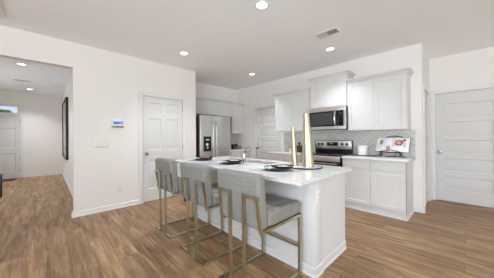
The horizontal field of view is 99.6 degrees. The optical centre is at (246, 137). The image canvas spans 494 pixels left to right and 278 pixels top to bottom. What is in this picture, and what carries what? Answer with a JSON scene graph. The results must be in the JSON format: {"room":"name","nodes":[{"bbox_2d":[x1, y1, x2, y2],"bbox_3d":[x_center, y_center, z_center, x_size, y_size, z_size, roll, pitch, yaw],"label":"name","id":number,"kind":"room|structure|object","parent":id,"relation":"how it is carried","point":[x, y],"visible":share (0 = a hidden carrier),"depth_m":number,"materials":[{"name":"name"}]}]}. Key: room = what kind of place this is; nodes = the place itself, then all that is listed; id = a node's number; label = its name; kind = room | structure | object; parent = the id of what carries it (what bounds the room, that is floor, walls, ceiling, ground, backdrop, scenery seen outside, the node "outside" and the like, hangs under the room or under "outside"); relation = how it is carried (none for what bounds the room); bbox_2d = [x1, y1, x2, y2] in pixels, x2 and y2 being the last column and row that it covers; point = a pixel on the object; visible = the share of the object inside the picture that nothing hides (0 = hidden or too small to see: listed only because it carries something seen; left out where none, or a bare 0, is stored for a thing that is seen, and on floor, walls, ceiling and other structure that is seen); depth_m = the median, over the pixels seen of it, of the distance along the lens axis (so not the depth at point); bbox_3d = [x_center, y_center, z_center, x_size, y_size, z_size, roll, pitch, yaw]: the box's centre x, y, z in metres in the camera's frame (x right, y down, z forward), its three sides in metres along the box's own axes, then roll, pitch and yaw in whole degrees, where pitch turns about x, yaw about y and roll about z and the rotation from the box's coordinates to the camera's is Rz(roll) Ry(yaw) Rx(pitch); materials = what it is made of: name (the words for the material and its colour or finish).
{"room":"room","nodes":[
{"label":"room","id":0,"kind":"room"},
{"bbox_2d":[0,90,62,178],"bbox_3d":[-7.319,-0.078,6.628,2.445,2.740,0.120,0,0,-44],"label":"wall","id":1,"kind":"structure","parent":0,"point":[42,112],"depth_m":6.97,"materials":[{"name":"paint"}]},
{"bbox_2d":[0,105,17,113],"bbox_3d":[-7.596,-0.866,6.368,0.870,0.260,0.060,0,0,-44],"label":"window","id":2,"kind":"structure","parent":1,"relation":"in","point":[0,105],"depth_m":6.53,"materials":[{"name":"glass"}]},
{"bbox_2d":[0,115,20,178],"bbox_3d":[-7.541,0.297,6.322,0.946,1.976,0.100,0,0,-44],"label":"door","id":3,"kind":"structure","parent":1,"relation":"in","point":[10,151],"depth_m":6.51,"materials":[{"name":"paint"}]},
{"bbox_2d":[0,102,23,177],"bbox_3d":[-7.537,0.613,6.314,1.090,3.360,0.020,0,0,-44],"label":"trim","id":4,"kind":"structure","parent":1,"relation":"attached to","point":[20,106],"depth_m":6.65,"materials":[{"name":"paint"}]},
{"bbox_2d":[24,171,62,177],"bbox_3d":[-7.267,1.250,6.566,2.225,0.084,0.024,0,0,-44],"label":"baseboard","id":5,"kind":"structure","parent":1,"relation":"attached to","point":[51,173],"depth_m":6.98,"materials":[{"name":"paint"}]},
{"bbox_2d":[63,73,72,189],"bbox_3d":[-4.557,-0.098,5.434,0.120,2.740,5.430,0,0,-44],"label":"wall","id":6,"kind":"structure","parent":0,"point":[67,164],"depth_m":5.18,"materials":[{"name":"paint"}]},
{"bbox_2d":[62,97,68,159],"bbox_3d":[-5.263,-0.223,6.040,0.054,1.640,1.680,0,0,-44],"label":"framed picture","id":7,"kind":"object","parent":6,"relation":"attached to","point":[65,132],"visible":0.97,"depth_m":5.85,"materials":[{"name":"black plastic"}]},
{"bbox_2d":[62,172,72,196],"bbox_3d":[-4.601,1.230,5.381,0.024,0.084,5.430,0,0,-44],"label":"baseboard","id":8,"kind":"structure","parent":6,"relation":"attached to","point":[64,176],"depth_m":5.36,"materials":[{"name":"paint"}]},
{"bbox_2d":[0,25,195,211],"bbox_3d":[-3.248,-0.113,2.844,5.664,2.740,0.120,0,0,-44],"label":"wall","id":9,"kind":"structure","parent":0,"point":[106,85],"depth_m":3.55,"materials":[{"name":"paint"}]},
{"bbox_2d":[94,140,108,147],"bbox_3d":[-2.449,0.116,3.520,0.200,0.118,0.010,0,0,-44],"label":"light switch","id":10,"kind":"object","parent":9,"relation":"attached to","point":[97,144],"visible":1,"depth_m":3.52,"materials":[{"name":"paint"}]},
{"bbox_2d":[71,199,139,217],"bbox_3d":[-3.230,1.215,2.832,5.664,0.084,0.144,0,0,-44],"label":"baseboard","id":11,"kind":"structure","parent":9,"relation":"attached to","point":[134,202],"depth_m":3.52,"materials":[{"name":"paint"}]},
{"bbox_2d":[112,118,123,126],"bbox_3d":[-2.274,-0.251,3.677,0.184,0.153,0.030,0,0,-44],"label":"wall control panel","id":12,"kind":"object","parent":9,"relation":"attached to","point":[115,122],"visible":1,"depth_m":3.67,"materials":[{"name":"white plastic"}]},
{"bbox_2d":[117,185,121,191],"bbox_3d":[-2.256,0.913,3.699,0.072,0.116,0.009,0,0,-44],"label":"wall outlet","id":13,"kind":"object","parent":9,"relation":"attached to","point":[119,188],"visible":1,"depth_m":3.70,"materials":[{"name":"paint"}]},
{"bbox_2d":[138,91,186,203],"bbox_3d":[-1.680,0.188,4.251,0.971,2.124,0.020,0,0,-44],"label":"trim","id":14,"kind":"structure","parent":9,"relation":"attached to","point":[141,94],"depth_m":3.96,"materials":[{"name":"paint"}]},
{"bbox_2d":[143,96,182,201],"bbox_3d":[-1.681,0.224,4.258,0.820,2.036,0.100,0,0,-44],"label":"door","id":15,"kind":"structure","parent":9,"relation":"in","point":[162,117],"depth_m":4.20,"materials":[{"name":"paint"}]},
{"bbox_2d":[196,82,236,115],"bbox_3d":[-1.004,-0.121,6.057,2.026,2.740,0.120,0,0,-44],"label":"wall","id":16,"kind":"structure","parent":0,"point":[202,90],"depth_m":6.07,"materials":[{"name":"paint"}]},
{"bbox_2d":[196,96,206,114],"bbox_3d":[-1.368,-0.804,5.372,0.545,0.428,0.369,0,0,-44],"label":"upper cabinet","id":17,"kind":"object","parent":16,"relation":"attached to","point":[200,101],"visible":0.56,"depth_m":5.36,"materials":[{"name":"paint"}]},
{"bbox_2d":[205,98,232,116],"bbox_3d":[-0.851,-0.806,5.870,0.885,0.428,0.369,0,0,-44],"label":"upper cabinet","id":18,"kind":"object","parent":16,"relation":"attached to","point":[213,107],"visible":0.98,"depth_m":5.75,"materials":[{"name":"paint"}]},
{"bbox_2d":[230,134,236,148],"bbox_3d":[-0.606,0.127,6.347,0.808,0.460,0.011,0,0,-44],"label":"tiled wall","id":19,"kind":"structure","parent":16,"relation":"attached to","point":[233,137],"depth_m":6.52,"materials":[{"name":"tile"}]},
{"bbox_2d":[230,102,243,133],"bbox_3d":[-0.363,-0.566,6.338,0.462,0.913,0.369,0,0,-44],"label":"upper cabinet","id":20,"kind":"object","parent":16,"relation":"attached to","point":[236,121],"visible":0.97,"depth_m":6.21,"materials":[{"name":"paint"}]},
{"bbox_2d":[0,0,493,95],"bbox_3d":[-1.037,-1.548,2.686,9.040,0.100,14.690,0,0,-44],"label":"ceiling","id":21,"kind":"structure","parent":0,"point":[225,41],"depth_m":2.97,"materials":[{"name":"paint"}]},
{"bbox_2d":[0,4,4,18],"bbox_3d":[-2.995,-1.477,2.154,0.600,0.016,0.660,0,0,-44],"label":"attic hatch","id":22,"kind":"object","parent":21,"relation":"attached to","point":[1,10],"visible":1,"depth_m":2.49,"materials":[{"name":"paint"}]},
{"bbox_2d":[179,51,188,55],"bbox_3d":[-1.121,-1.490,3.718,0.180,0.009,0.180,0,0,-44],"label":"recessed light","id":23,"kind":"object","parent":21,"relation":"in","point":[184,53],"visible":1,"depth_m":3.72,"materials":[{"name":"paint"}]},
{"bbox_2d":[254,0,269,9],"bbox_3d":[0.169,-1.502,2.380,0.180,0.009,0.180,0,0,-44],"label":"recessed light","id":24,"kind":"object","parent":21,"relation":"in","point":[261,4],"visible":1,"depth_m":2.37,"materials":[{"name":"paint"}]},
{"bbox_2d":[315,27,340,38],"bbox_3d":[1.171,-1.507,3.030,0.170,0.008,0.315,0,0,-44],"label":"ceiling vent","id":25,"kind":"object","parent":21,"relation":"in","point":[334,30],"visible":1,"depth_m":3.03,"materials":[{"name":"metal"}]},
{"bbox_2d":[325,47,335,51],"bbox_3d":[1.423,-1.508,3.582,0.180,0.009,0.180,0,0,-44],"label":"recessed light","id":26,"kind":"object","parent":21,"relation":"in","point":[328,49],"visible":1,"depth_m":3.58,"materials":[{"name":"paint"}]},
{"bbox_2d":[0,174,493,277],"bbox_3d":[-1.018,1.292,2.680,9.040,0.100,14.690,0,0,-44],"label":"floor","id":27,"kind":"structure","parent":0,"point":[40,237],"depth_m":2.43,"materials":[{"name":"brown wood"}]},
{"bbox_2d":[0,174,2,197],"bbox_3d":[-5.418,1.024,4.027,0.900,0.500,0.340,0,0,-44],"label":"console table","id":28,"kind":"object","parent":27,"relation":"on","point":[0,174],"visible":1,"depth_m":4.40,"materials":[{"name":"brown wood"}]},
{"bbox_2d":[2,178,15,181],"bbox_3d":[-7.346,1.285,6.104,0.770,0.012,0.440,0,0,-44],"label":"door mat","id":29,"kind":"object","parent":27,"relation":"on","point":[12,179],"visible":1,"depth_m":6.31,"materials":[{"name":"fabric"}]},
{"bbox_2d":[155,158,209,238],"bbox_3d":[-0.908,0.764,2.915,0.584,0.957,0.510,0,0,-44],"label":"bar stool","id":30,"kind":"object","parent":27,"relation":"on","point":[167,179],"visible":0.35,"depth_m":2.65,"materials":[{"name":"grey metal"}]},
{"bbox_2d":[196,115,229,156],"bbox_3d":[-0.981,0.360,5.434,0.920,1.775,0.763,0,0,-44],"label":"refrigerator","id":31,"kind":"object","parent":27,"relation":"on","point":[212,132],"visible":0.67,"depth_m":5.12,"materials":[{"name":"grey metal"}]},
{"bbox_2d":[180,162,246,265],"bbox_3d":[-0.391,0.759,2.377,0.584,0.957,0.510,0,0,-44],"label":"bar stool","id":32,"kind":"object","parent":27,"relation":"on","point":[195,179],"visible":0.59,"depth_m":2.12,"materials":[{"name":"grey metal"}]},
{"bbox_2d":[230,151,249,157],"bbox_3d":[-0.393,0.820,6.123,0.800,0.852,0.618,0,0,-44],"label":"base cabinet","id":33,"kind":"object","parent":27,"relation":"on","point":[238,153],"visible":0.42,"depth_m":5.90,"materials":[{"name":"paint"}]},
{"bbox_2d":[230,149,248,151],"bbox_3d":[-0.390,0.374,6.111,0.804,0.038,0.622,0,0,-44],"label":"countertop","id":34,"kind":"structure","parent":33,"relation":"on","point":[231,150],"depth_m":6.00,"materials":[{"name":"white stone"}]},
{"bbox_2d":[217,168,301,277],"bbox_3d":[0.103,0.755,1.864,0.584,0.957,0.510,0,0,-44],"label":"bar stool","id":35,"kind":"object","parent":27,"relation":"on","point":[243,198],"visible":1,"depth_m":1.68,"materials":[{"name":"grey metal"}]},
{"bbox_2d":[197,169,346,277],"bbox_3d":[0.108,0.806,2.830,0.733,0.858,2.155,0,0,-44],"label":"kitchen island","id":36,"kind":"object","parent":27,"relation":"on","point":[323,241],"visible":0.44,"depth_m":2.04,"materials":[{"name":"paint"}]},
{"bbox_2d":[175,156,351,185],"bbox_3d":[0.015,0.361,2.752,1.035,0.032,2.220,0,0,-44],"label":"island countertop","id":37,"kind":"structure","parent":36,"relation":"on","point":[304,177],"depth_m":2.13,"materials":[{"name":"white stone"}]},
{"bbox_2d":[186,159,217,161],"bbox_3d":[-0.701,0.349,3.167,0.330,0.003,0.440,0,0,-44],"label":"placemat","id":38,"kind":"object","parent":37,"relation":"on","point":[193,160],"visible":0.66,"depth_m":3.11,"materials":[{"name":"white fabric"}]},
{"bbox_3d":[-0.672,0.332,3.195,0.292,0.032,0.292,0,0,-44],"label":"dinner plate","id":39,"kind":"object","parent":38,"relation":"on","visible":0},
{"bbox_2d":[200,156,212,158],"bbox_3d":[-0.616,0.319,3.166,0.200,0.041,0.200,0,0,-44],"label":"salad bowl","id":40,"kind":"object","parent":39,"relation":"on","point":[203,157],"visible":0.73,"depth_m":3.09,"materials":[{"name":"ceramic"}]},
{"bbox_2d":[209,162,247,166],"bbox_3d":[-0.243,0.345,2.692,0.330,0.003,0.440,0,0,-44],"label":"placemat","id":41,"kind":"object","parent":37,"relation":"on","point":[218,163],"visible":0.68,"depth_m":2.63,"materials":[{"name":"white fabric"}]},
{"bbox_2d":[220,160,239,163],"bbox_3d":[-0.214,0.328,2.719,0.292,0.032,0.292,0,0,-44],"label":"dinner plate","id":42,"kind":"object","parent":41,"relation":"on","point":[226,162],"visible":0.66,"depth_m":2.60,"materials":[{"name":"brown ceramic"}]},
{"bbox_2d":[227,159,241,163],"bbox_3d":[-0.158,0.315,2.690,0.200,0.041,0.200,0,0,-44],"label":"salad bowl","id":43,"kind":"object","parent":42,"relation":"on","point":[240,160],"visible":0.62,"depth_m":2.67,"materials":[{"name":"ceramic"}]},
{"bbox_2d":[242,146,250,162],"bbox_3d":[-0.009,0.234,2.840,0.100,0.224,0.152,0,0,16],"label":"kitchen faucet","id":44,"kind":"object","parent":37,"relation":"on","point":[248,147],"visible":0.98,"depth_m":2.80,"materials":[{"name":"silver metal"}]},
{"bbox_2d":[242,160,275,163],"bbox_3d":[0.134,0.425,2.956,0.258,0.152,0.628,0,0,-44],"label":"sink","id":45,"kind":"object","parent":37,"relation":"in","point":[250,161],"visible":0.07,"depth_m":3.07,"materials":[{"name":"metal"}]},
{"bbox_2d":[251,168,300,174],"bbox_3d":[0.287,0.341,2.140,0.330,0.003,0.440,0,0,-44],"label":"placemat","id":46,"kind":"object","parent":37,"relation":"on","point":[285,172],"visible":0.61,"depth_m":2.06,"materials":[{"name":"white fabric"}]},
{"bbox_2d":[266,165,290,170],"bbox_3d":[0.316,0.323,2.168,0.292,0.032,0.292,0,0,-44],"label":"dinner plate","id":47,"kind":"object","parent":46,"relation":"on","point":[272,169],"visible":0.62,"depth_m":2.07,"materials":[{"name":"brown ceramic"}]},
{"bbox_2d":[274,164,292,168],"bbox_3d":[0.372,0.310,2.139,0.200,0.041,0.200,0,0,-44],"label":"salad bowl","id":48,"kind":"object","parent":47,"relation":"on","point":[277,165],"visible":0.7,"depth_m":2.08,"materials":[{"name":"black ceramic"}]},
{"bbox_2d":[292,164,322,169],"bbox_3d":[0.652,0.332,2.353,0.378,0.016,0.378,0,0,-44],"label":"round tray","id":49,"kind":"object","parent":37,"relation":"on","point":[300,165],"visible":0.59,"depth_m":2.28,"materials":[{"name":"white ceramic"}]},
{"bbox_2d":[291,128,298,165],"bbox_3d":[0.564,0.109,2.464,0.084,0.444,0.084,0,0,-44],"label":"vase","id":50,"kind":"object","parent":49,"relation":"on","point":[294,156],"visible":0.94,"depth_m":2.44,"materials":[{"name":"gold metal"}]},
{"bbox_2d":[302,113,313,167],"bbox_3d":[0.682,0.034,2.342,0.132,0.594,0.132,0,0,-44],"label":"vase","id":51,"kind":"object","parent":49,"relation":"on","point":[307,151],"visible":0.98,"depth_m":2.30,"materials":[{"name":"gold metal"}]},
{"bbox_2d":[316,190,319,203],"bbox_3d":[0.637,0.530,1.861,0.070,0.115,0.009,0,0,-44],"label":"wall outlet","id":52,"kind":"object","parent":36,"relation":"attached to","point":[317,191],"visible":1,"depth_m":1.85,"materials":[{"name":"paint"}]},
{"bbox_2d":[268,154,301,162],"bbox_3d":[1.030,0.807,4.799,0.604,0.852,0.912,0,0,-44],"label":"base cabinet","id":53,"kind":"object","parent":27,"relation":"on","point":[277,157],"visible":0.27,"depth_m":4.64,"materials":[{"name":"paint"}]},
{"bbox_2d":[267,151,301,155],"bbox_3d":[1.010,0.362,4.795,0.612,0.038,0.937,0,0,-44],"label":"countertop","id":54,"kind":"structure","parent":53,"relation":"on","point":[273,152],"depth_m":4.70,"materials":[{"name":"white stone"}]},
{"bbox_2d":[297,142,301,152],"bbox_3d":[1.181,0.225,4.715,0.120,0.234,0.120,0,0,-44],"label":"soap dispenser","id":55,"kind":"object","parent":54,"relation":"on","point":[299,147],"visible":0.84,"depth_m":4.67,"materials":[{"name":"plastic"}]},
{"bbox_2d":[301,140,352,166],"bbox_3d":[1.570,0.636,4.137,0.715,1.145,0.772,0,0,-44],"label":"electric range","id":56,"kind":"object","parent":27,"relation":"on","point":[328,152],"visible":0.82,"depth_m":4.13,"materials":[{"name":"silver metal"}]},
{"bbox_2d":[301,152,350,156],"bbox_3d":[1.566,0.333,4.136,0.590,0.018,0.772,0,0,-44],"label":"cooktop","id":57,"kind":"object","parent":56,"relation":"in","point":[315,154],"depth_m":3.97,"materials":[{"name":"black glass"}]},
{"bbox_2d":[342,159,413,220],"bbox_3d":[2.219,0.797,3.564,0.604,0.852,0.926,0,0,-44],"label":"base cabinet","id":58,"kind":"object","parent":27,"relation":"on","point":[384,188],"visible":0.85,"depth_m":3.29,"materials":[{"name":"paint"}]},
{"bbox_2d":[341,155,414,162],"bbox_3d":[2.207,0.352,3.551,0.612,0.038,0.950,0,0,-44],"label":"countertop","id":59,"kind":"structure","parent":58,"relation":"on","point":[378,158],"depth_m":3.37,"materials":[{"name":"white stone"}]},
{"bbox_2d":[351,154,379,156],"bbox_3d":[2.119,0.327,3.771,0.240,0.012,0.420,0,0,-44],"label":"serving board","id":60,"kind":"object","parent":59,"relation":"on","point":[351,154],"visible":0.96,"depth_m":3.66,"materials":[{"name":"stone"}]},
{"bbox_2d":[357,145,367,154],"bbox_3d":[2.101,0.236,3.803,0.172,0.170,0.172,0,0,-44],"label":"canister","id":61,"kind":"object","parent":60,"relation":"on","point":[361,149],"visible":0.94,"depth_m":3.74,"materials":[{"name":"white ceramic"}]},
{"bbox_2d":[379,136,405,157],"bbox_3d":[2.473,0.151,3.521,0.237,0.357,0.379,0,0,-33],"label":"cookbook stand","id":62,"kind":"object","parent":59,"relation":"on","point":[388,136],"visible":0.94,"depth_m":3.48,"materials":[{"name":"black metal"}]},
{"bbox_2d":[375,138,410,152],"bbox_3d":[2.436,0.131,3.512,0.110,0.236,0.504,0,0,-33],"label":"cookbook","id":63,"kind":"object","parent":62,"relation":"on","point":[402,145],"visible":0.99,"depth_m":3.48,"materials":[{"name":"white paper"}]},
{"bbox_2d":[237,45,413,209],"bbox_3d":[1.255,-0.138,5.084,0.120,2.740,4.415,0,0,-44],"label":"wall","id":64,"kind":"structure","parent":0,"point":[261,94],"depth_m":4.93,"materials":[{"name":"paint"}]},
{"bbox_2d":[256,107,278,159],"bbox_3d":[0.547,0.215,5.729,0.100,2.031,0.818,0,0,-44],"label":"door","id":65,"kind":"structure","parent":64,"relation":"in","point":[267,138],"depth_m":5.78,"materials":[{"name":"paint"}]},
{"bbox_2d":[254,104,281,158],"bbox_3d":[0.542,0.179,5.725,0.020,2.119,0.978,0,0,-44],"label":"trim","id":66,"kind":"structure","parent":64,"relation":"attached to","point":[270,105],"depth_m":6.02,"materials":[{"name":"paint"}]},
{"bbox_2d":[272,88,316,131],"bbox_3d":[1.090,-0.589,4.898,0.371,0.913,0.990,0,0,-44],"label":"upper cabinet","id":67,"kind":"object","parent":64,"relation":"attached to","point":[290,107],"visible":0.8,"depth_m":4.78,"materials":[{"name":"paint"}]},
{"bbox_2d":[306,70,355,108],"bbox_3d":[1.697,-0.911,4.265,0.371,0.648,0.862,0,0,-44],"label":"upper cabinet","id":68,"kind":"object","parent":64,"relation":"attached to","point":[329,90],"visible":0.94,"depth_m":4.13,"materials":[{"name":"paint"}]},
{"bbox_2d":[308,106,347,130],"bbox_3d":[1.672,-0.364,4.212,0.483,0.428,0.757,0,0,-44],"label":"microwave","id":69,"kind":"object","parent":68,"relation":"attached to","point":[330,118],"visible":0.83,"depth_m":4.05,"materials":[{"name":"silver metal"}]},
{"bbox_2d":[283,130,415,156],"bbox_3d":[1.842,0.109,4.380,0.011,0.454,2.652,0,0,-44],"label":"tiled wall","id":70,"kind":"structure","parent":64,"relation":"attached to","point":[367,138],"depth_m":3.98,"materials":[{"name":"tile"}]},
{"bbox_2d":[346,67,413,130],"bbox_3d":[2.294,-0.594,3.647,0.371,0.943,0.947,0,0,-44],"label":"upper cabinet","id":71,"kind":"object","parent":64,"relation":"attached to","point":[379,101],"visible":1,"depth_m":3.50,"materials":[{"name":"paint"}]},
{"bbox_2d":[414,206,425,213],"bbox_3d":[1.507,1.188,4.771,0.090,0.084,3.920,0,0,-44],"label":"baseboard","id":72,"kind":"structure","parent":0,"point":[416,209],"depth_m":3.38,"materials":[{"name":"paint"}]},
{"bbox_2d":[412,43,429,207],"bbox_3d":[3.169,-0.153,3.780,1.070,2.740,0.120,0,0,-44],"label":"wall","id":73,"kind":"structure","parent":0,"point":[420,60],"depth_m":3.41,"materials":[{"name":"paint"}]},
{"bbox_2d":[423,83,430,210],"bbox_3d":[3.217,0.164,3.725,0.892,2.106,0.020,0,0,-44],"label":"trim","id":74,"kind":"structure","parent":73,"relation":"attached to","point":[425,88],"depth_m":3.57,"materials":[{"name":"paint"}]},
{"bbox_2d":[425,92,428,203],"bbox_3d":[3.188,0.196,3.754,0.748,2.026,0.033,0,0,-44],"label":"door","id":75,"kind":"structure","parent":73,"relation":"in","point":[426,94],"depth_m":3.88,"materials":[{"name":"paint"}]},
{"bbox_2d":[429,46,493,207],"bbox_3d":[5.319,-0.170,2.404,0.120,2.740,5.085,0,0,-44],"label":"wall","id":76,"kind":"structure","parent":0,"point":[476,67],"depth_m":3.78,"materials":[{"name":"paint"}]},
{"bbox_2d":[430,83,493,199],"bbox_3d":[3.940,0.152,3.737,0.020,2.120,0.987,0,0,-44],"label":"trim","id":77,"kind":"structure","parent":76,"relation":"attached to","point":[491,85],"depth_m":4.05,"materials":[{"name":"paint"}]},
{"bbox_2d":[436,88,493,206],"bbox_3d":[3.944,0.179,3.741,0.100,2.022,0.835,0,0,-44],"label":"door","id":78,"kind":"structure","parent":76,"relation":"in","point":[464,119],"depth_m":3.77,"materials":[{"name":"paint"}]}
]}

